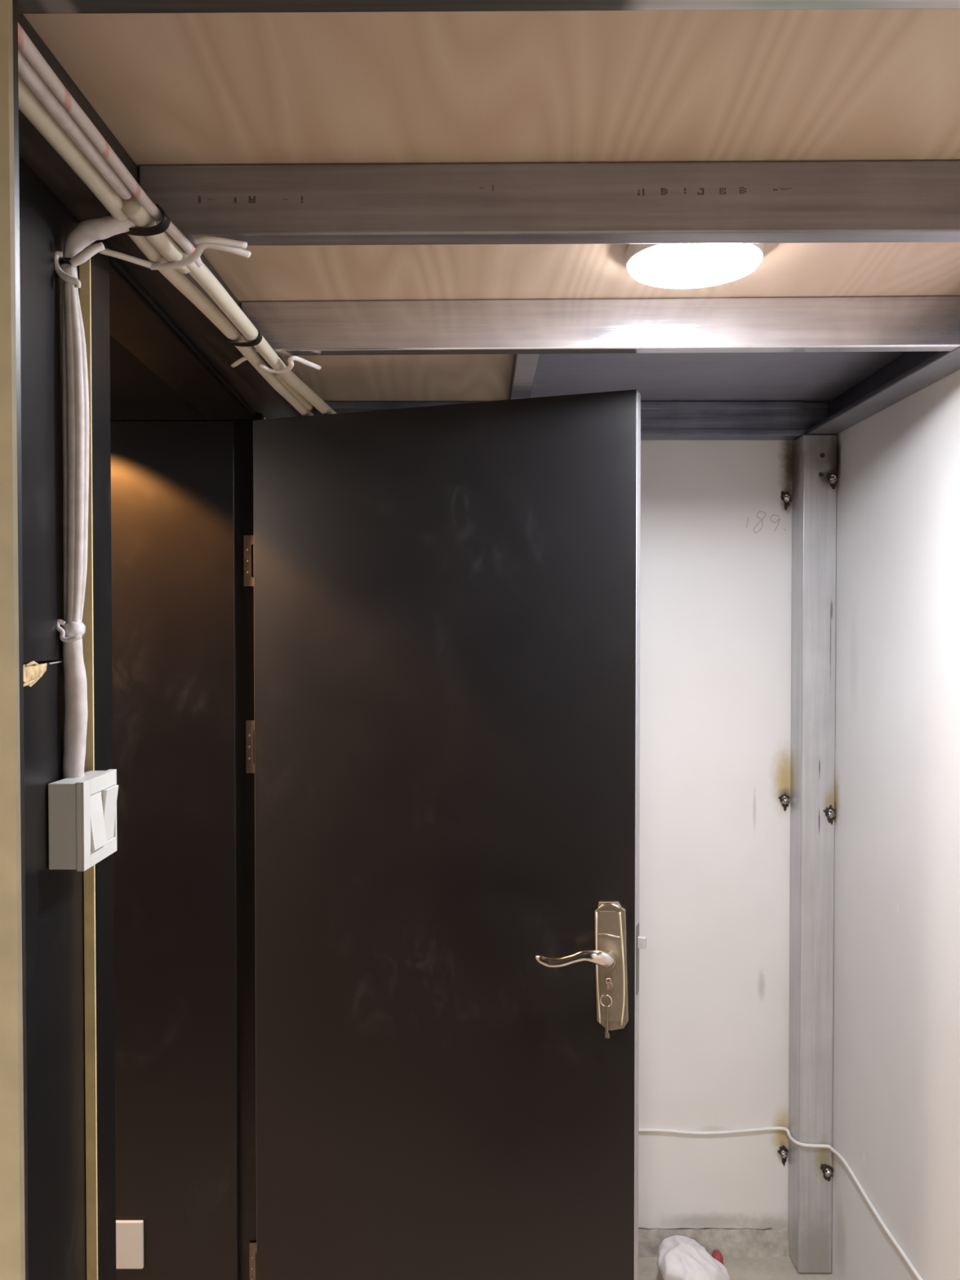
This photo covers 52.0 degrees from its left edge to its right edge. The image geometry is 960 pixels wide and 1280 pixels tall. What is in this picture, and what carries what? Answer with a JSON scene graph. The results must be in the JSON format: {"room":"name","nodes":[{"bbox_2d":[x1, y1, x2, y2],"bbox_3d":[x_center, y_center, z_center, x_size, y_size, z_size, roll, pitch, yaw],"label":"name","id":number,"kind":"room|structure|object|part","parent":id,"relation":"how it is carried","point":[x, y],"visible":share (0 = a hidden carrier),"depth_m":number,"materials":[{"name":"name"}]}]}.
{"room":"storage room","nodes":[
{"label":"storage room","id":0,"kind":"room"},
{"bbox_2d":[18,155,86,1279],"bbox_3d":[-0.494,0.563,0.925,0.095,2.080,0.554,0,1,-2],"label":"wall","id":1,"kind":"structure","parent":0,"point":[55,898],"depth_m":1.04,"materials":[{"name":"black paint"}]},
{"bbox_2d":[48,768,118,871],"bbox_3d":[-0.434,0.196,1.084,0.042,0.094,0.094,0,1,0],"label":"wall switch","id":2,"kind":"object","parent":1,"relation":"attached to","point":[82,811],"visible":1,"depth_m":1.04,"materials":[{"name":"white plastic"}]},
{"bbox_3d":[-0.421,0.196,1.084,0.008,0.094,0.094,0,1,0],"label":"plate","id":3,"kind":"part","parent":2,"relation":"part of","materials":[{"name":"white plastic"}]},
{"bbox_2d":[79,244,97,1279],"bbox_3d":[-0.454,0.560,1.149,0.012,2.078,0.003,0,1,0],"label":"trim","id":4,"kind":"structure","parent":1,"relation":"attached to","point":[85,268],"depth_m":1.14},
{"bbox_2d":[54,215,137,778],"bbox_3d":[-0.415,-0.160,1.079,0.096,0.632,0.032,0,1,-8],"label":"cable bundle","id":5,"kind":"object","parent":1,"relation":"attached to","point":[75,388],"visible":0.99,"depth_m":1.07,"materials":[{"name":"white plastic"}]},
{"bbox_2d":[108,203,170,235],"bbox_3d":[-0.376,-0.466,1.089,0.062,0.029,0.022,0,1,0],"label":"band","id":6,"kind":"object","parent":5,"relation":"attached to","point":[164,224],"visible":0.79,"depth_m":1.09,"materials":[{"name":"black plastic"}]},
{"bbox_2d":[90,240,115,1279],"bbox_3d":[-0.501,0.560,1.185,0.105,2.078,0.070,0,1,0],"label":"trim","id":7,"kind":"structure","parent":1,"relation":"attached to","point":[100,263],"depth_m":1.18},
{"bbox_2d":[109,256,254,418],"bbox_3d":[-0.519,-0.479,1.662,0.102,0.021,0.923,0,1,-2],"label":"trim","id":8,"kind":"structure","parent":1,"relation":"attached to","point":[136,321],"depth_m":1.58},
{"bbox_2d":[110,334,189,403],"bbox_3d":[-1.179,-0.506,1.388,1.243,0.018,1.474,0,1,0],"label":"ceiling","id":9,"kind":"structure","parent":0,"point":[131,381],"depth_m":1.94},
{"bbox_2d":[110,403,239,1279],"bbox_3d":[-1.168,0.498,2.162,1.264,2.165,0.035,0,1,0],"label":"wall","id":10,"kind":"structure","parent":0,"point":[173,483],"depth_m":2.16,"materials":[{"name":"black paint"}]},
{"bbox_2d":[115,1220,143,1268],"bbox_3d":[-0.781,1.333,2.169,0.077,0.106,0.010,0,1,0],"label":"wall socket","id":11,"kind":"object","parent":10,"relation":"attached to","point":[129,1233],"visible":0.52,"depth_m":2.16,"materials":[{"name":"white plastic"}]},
{"bbox_2d":[22,8,959,404],"bbox_3d":[-0.400,-0.556,0.100,2.800,0.018,5.020,0,1,0],"label":"ceiling","id":12,"kind":"structure","parent":0,"point":[691,86],"depth_m":1.07,"materials":[{"name":"brown wood"}]},
{"bbox_2d":[17,13,315,418],"bbox_3d":[-0.463,-0.531,1.559,0.112,0.084,1.857,0,1,0],"label":"steel beam","id":13,"kind":"structure","parent":12,"relation":"attached to","point":[34,149],"depth_m":1.29,"materials":[{"name":"black metal"}]},
{"bbox_2d":[17,0,959,13],"bbox_3d":[0.198,-0.515,0.723,1.210,0.084,0.036,0,1,1],"label":"joist","id":14,"kind":"object","parent":12,"relation":"attached to","point":[24,6],"visible":1,"depth_m":0.73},
{"bbox_2d":[509,354,540,399],"bbox_3d":[0.095,-0.570,2.059,0.046,0.022,0.726,0,1,0],"label":"strut","id":15,"kind":"object","parent":12,"relation":"attached to","point":[525,368],"visible":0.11,"depth_m":2.09,"materials":[{"name":"grey metal"}]},
{"bbox_2d":[138,160,959,245],"bbox_3d":[0.198,-0.523,1.180,1.210,0.084,0.036,0,1,1],"label":"joist","id":16,"kind":"object","parent":12,"relation":"attached to","point":[837,201],"visible":0.97,"depth_m":1.17,"materials":[{"name":"grey metal"}]},
{"bbox_2d":[17,22,202,266],"bbox_3d":[-0.353,-0.466,0.932,0.021,0.016,0.591,0,1,0],"label":"wiring sleeve","id":17,"kind":"object","parent":16,"relation":"attached to","point":[25,45],"visible":0.84,"depth_m":0.89,"materials":[{"name":"white plastic"}]},
{"bbox_2d":[120,193,190,274],"bbox_3d":[-0.372,-0.467,1.139,0.024,0.024,0.176,0,1,2],"label":"conduit pipe","id":18,"kind":"object","parent":16,"relation":"attached to","point":[162,242],"visible":0.74,"depth_m":1.12,"materials":[{"name":"white plastic"}]},
{"bbox_2d":[17,73,314,416],"bbox_3d":[-0.385,-0.476,1.524,0.034,0.021,1.775,0,1,1],"label":"conduit pipe","id":19,"kind":"object","parent":16,"relation":"attached to","point":[29,104],"visible":0.7,"depth_m":1.04,"materials":[{"name":"white plastic"}]},
{"bbox_2d":[17,48,132,200],"bbox_3d":[-0.368,-0.462,0.835,0.016,0.016,0.397,0,1,-1],"label":"wiring sleeve","id":20,"kind":"object","parent":19,"relation":"attached to","point":[26,71],"visible":0.86,"depth_m":0.87,"materials":[{"name":"white plastic"}]},
{"bbox_2d":[98,235,251,270],"bbox_3d":[-0.362,-0.461,1.173,0.174,0.024,0.054,0,1,7],"label":"tie","id":21,"kind":"object","parent":19,"relation":"attached to","point":[235,246],"visible":0.99,"depth_m":1.17,"materials":[{"name":"white plastic"}]},
{"bbox_2d":[223,326,262,346],"bbox_3d":[-0.369,-0.474,1.533,0.056,0.028,0.022,0,1,0],"label":"band","id":22,"kind":"object","parent":19,"relation":"attached to","point":[259,339],"visible":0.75,"depth_m":1.53,"materials":[{"name":"black plastic"}]},
{"bbox_2d":[231,355,321,373],"bbox_3d":[-0.356,-0.472,1.692,0.155,0.022,0.073,0,1,0],"label":"tie","id":23,"kind":"object","parent":19,"relation":"attached to","point":[291,363],"visible":0.95,"depth_m":1.68,"materials":[{"name":"plastic"}]},
{"bbox_2d":[274,373,312,410],"bbox_3d":[-0.363,-0.486,1.926,0.013,0.016,0.271,0,1,3],"label":"conduit pipe","id":24,"kind":"object","parent":19,"relation":"attached to","point":[289,388],"visible":0.74,"depth_m":1.92,"materials":[{"name":"white plastic"}]},
{"bbox_2d":[177,243,258,342],"bbox_3d":[-0.357,-0.473,1.361,0.026,0.024,0.341,0,1,1],"label":"conduit pipe","id":25,"kind":"object","parent":16,"relation":"attached to","point":[202,274],"visible":0.86,"depth_m":1.34,"materials":[{"name":"white plastic"}]},
{"bbox_2d":[315,401,828,439],"bbox_3d":[0.227,-0.547,2.455,1.267,0.084,0.063,0,1,0],"label":"steel beam","id":26,"kind":"structure","parent":12,"relation":"attached to","point":[660,420],"depth_m":2.43,"materials":[{"name":"grey metal"}]},
{"bbox_2d":[240,296,959,355],"bbox_3d":[0.198,-0.532,1.671,1.210,0.084,0.034,0,1,1],"label":"joist","id":27,"kind":"object","parent":12,"relation":"attached to","point":[886,323],"visible":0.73,"depth_m":1.66,"materials":[{"name":"grey metal"}]},
{"bbox_2d":[253,335,337,414],"bbox_3d":[-0.336,-0.481,1.899,0.032,0.021,0.747,0,1,3],"label":"conduit pipe","id":28,"kind":"object","parent":27,"relation":"attached to","point":[263,348],"visible":0.72,"depth_m":1.79,"materials":[{"name":"white plastic"}]},
{"bbox_2d":[626,243,763,288],"bbox_3d":[0.309,-0.550,1.422,0.194,0.042,0.194,0,1,0],"label":"ceiling lamp","id":29,"kind":"object","parent":12,"relation":"attached to","point":[666,265],"visible":0.83,"depth_m":1.39,"materials":[{"name":"white plastic"}]},
{"bbox_2d":[805,346,959,435],"bbox_3d":[0.839,-0.502,0.012,0.071,0.084,4.822,0,1,0],"label":"steel beam","id":30,"kind":"structure","parent":12,"relation":"attached to","point":[912,372],"depth_m":2.03,"materials":[{"name":"grey metal"}]},
{"bbox_2d":[638,440,794,1231],"bbox_3d":[0.250,0.491,2.569,1.500,2.165,0.121,0,1,0],"label":"wall","id":31,"kind":"structure","parent":0,"point":[716,527],"depth_m":2.51,"materials":[{"name":"white paint"}]},
{"bbox_2d":[638,1227,789,1257],"bbox_3d":[0.160,1.540,2.518,1.260,0.070,0.020,0,1,0],"label":"baseboard","id":32,"kind":"structure","parent":31,"relation":"attached to","point":[734,1242],"depth_m":2.52,"materials":[{"name":"concrete"}]},
{"bbox_2d":[777,1145,788,1165],"bbox_3d":[0.777,1.323,2.520,0.027,0.052,0.013,0,1,0],"label":"bolt","id":33,"kind":"object","parent":31,"relation":"attached to","point":[783,1151],"visible":1,"depth_m":2.52,"materials":[{"name":"metal"}]},
{"bbox_2d":[778,792,790,810],"bbox_3d":[0.775,0.413,2.502,0.029,0.047,0.013,0,1,0],"label":"bolt","id":34,"kind":"object","parent":31,"relation":"attached to","point":[784,798],"visible":1,"depth_m":2.50,"materials":[{"name":"metal"}]},
{"bbox_2d":[780,491,791,510],"bbox_3d":[0.776,-0.353,2.490,0.028,0.048,0.012,0,1,0],"label":"bolt","id":35,"kind":"object","parent":31,"relation":"attached to","point":[785,497],"visible":1,"depth_m":2.49,"materials":[{"name":"metal"}]},
{"bbox_2d":[638,1255,835,1279],"bbox_3d":[-0.400,1.668,0.140,2.800,0.100,5.020,0,1,0],"label":"floor","id":36,"kind":"structure","parent":0,"point":[777,1268],"depth_m":2.46,"materials":[{"name":"concrete"}]},
{"bbox_2d":[656,1235,730,1279],"bbox_3d":[0.518,1.523,2.390,0.174,0.106,0.184,0,1,19],"label":"crumpled cloth","id":37,"kind":"object","parent":36,"relation":"on","point":[679,1257],"visible":1,"depth_m":2.36,"materials":[{"name":"white fabric"}]},
{"bbox_2d":[787,435,837,1273],"bbox_3d":[0.832,0.535,2.466,0.085,2.077,0.087,0,1,0],"label":"steel post","id":38,"kind":"object","parent":36,"relation":"on","point":[814,501],"visible":1,"depth_m":2.43,"materials":[{"name":"grey metal"}]},
{"bbox_2d":[820,1164,833,1181],"bbox_3d":[0.859,1.319,2.432,0.033,0.043,0.013,0,1,0],"label":"bolt","id":39,"kind":"object","parent":38,"relation":"attached to","point":[828,1171],"visible":1,"depth_m":2.43,"materials":[{"name":"metal"}]},
{"bbox_2d":[822,804,835,824],"bbox_3d":[0.859,0.430,2.417,0.030,0.050,0.012,0,1,0],"label":"bolt","id":40,"kind":"object","parent":38,"relation":"attached to","point":[830,811],"visible":1,"depth_m":2.42,"materials":[{"name":"metal"}]},
{"bbox_2d":[826,471,837,488],"bbox_3d":[0.861,-0.391,2.402,0.027,0.045,0.011,0,1,0],"label":"bolt","id":41,"kind":"object","parent":38,"relation":"attached to","point":[832,477],"visible":1,"depth_m":2.40,"materials":[{"name":"metal"}]},
{"bbox_2d":[827,369,959,1279],"bbox_3d":[0.935,0.536,0.060,0.120,2.165,4.900,0,1,0],"label":"wall","id":42,"kind":"structure","parent":0,"point":[896,1059],"depth_m":2.04,"materials":[{"name":"white paint"}]},
{"bbox_2d":[638,1126,923,1279],"bbox_3d":[0.738,1.257,2.290,0.382,0.028,0.896,-1,1,-39],"label":"cable","id":43,"kind":"object","parent":42,"relation":"attached to","point":[918,1277],"visible":0.97,"depth_m":2.43,"materials":[{"name":"white plastic"}]},
{"bbox_3d":[-0.515,0.495,2.357,0.060,2.165,0.304,0,1,0],"label":"wall","id":44,"kind":"structure","parent":0,"visible":0},
{"bbox_2d":[235,413,263,1279],"bbox_3d":[-0.512,0.541,2.194,0.065,2.078,0.023,0,1,0],"label":"door frame","id":45,"kind":"structure","parent":44,"relation":"attached to","point":[244,427],"depth_m":2.18,"materials":[{"name":"black metal"}]},
{"bbox_2d":[243,389,646,1279],"bbox_3d":[-0.113,0.553,1.992,0.892,2.046,0.096,0,1,20],"label":"door","id":46,"kind":"structure","parent":44,"relation":"in","point":[446,724],"depth_m":1.97,"materials":[{"name":"black wood"}]},
{"bbox_3d":[0.177,0.598,1.847,0.151,0.043,0.031,0,1,9],"label":"lever handle","id":47,"kind":"part","parent":46,"relation":"part of","materials":[{"name":"silver metal"}]},
{"bbox_2d":[600,977,612,1038],"bbox_3d":[0.238,0.688,1.846,0.024,0.114,0.013,0,1,20],"label":"key","id":48,"kind":"object","parent":46,"relation":"hanging from","point":[606,1007],"visible":1,"depth_m":1.84,"materials":[{"name":"silver metal"}]},
{"bbox_3d":[0.247,0.616,1.858,0.047,0.213,0.003,0,1,20],"label":"raised panel","id":49,"kind":"part","parent":46,"relation":"part of","materials":[{"name":"metal"}]},
{"bbox_3d":[0.249,0.617,1.862,0.065,0.246,0.008,0,1,20],"label":"lock plate","id":50,"kind":"part","parent":46,"relation":"part of","materials":[{"name":"metal"}]},
{"bbox_3d":[0.300,0.605,1.869,0.002,0.130,0.022,0,1,20],"label":"latch plate","id":51,"kind":"part","parent":46,"relation":"part of","materials":[{"name":"silver metal"}]},
{"bbox_3d":[-1.050,0.526,0.631,1.501,2.165,0.031,0,1,0],"label":"wall","id":52,"kind":"structure","parent":0,"visible":0},
{"bbox_2d":[0,0,25,1279],"bbox_3d":[-0.294,0.526,0.613,0.025,2.165,0.006,0,1,0],"label":"trim","id":53,"kind":"structure","parent":52,"relation":"attached to","point":[12,1239],"depth_m":0.60,"materials":[{"name":"beige wood"}]},
{"bbox_2d":[12,0,28,1279],"bbox_3d":[-0.293,0.526,0.621,0.014,2.165,0.010,0,1,0],"label":"trim","id":54,"kind":"structure","parent":52,"relation":"attached to","point":[15,2],"depth_m":0.61,"materials":[{"name":"grey metal"}]}
]}

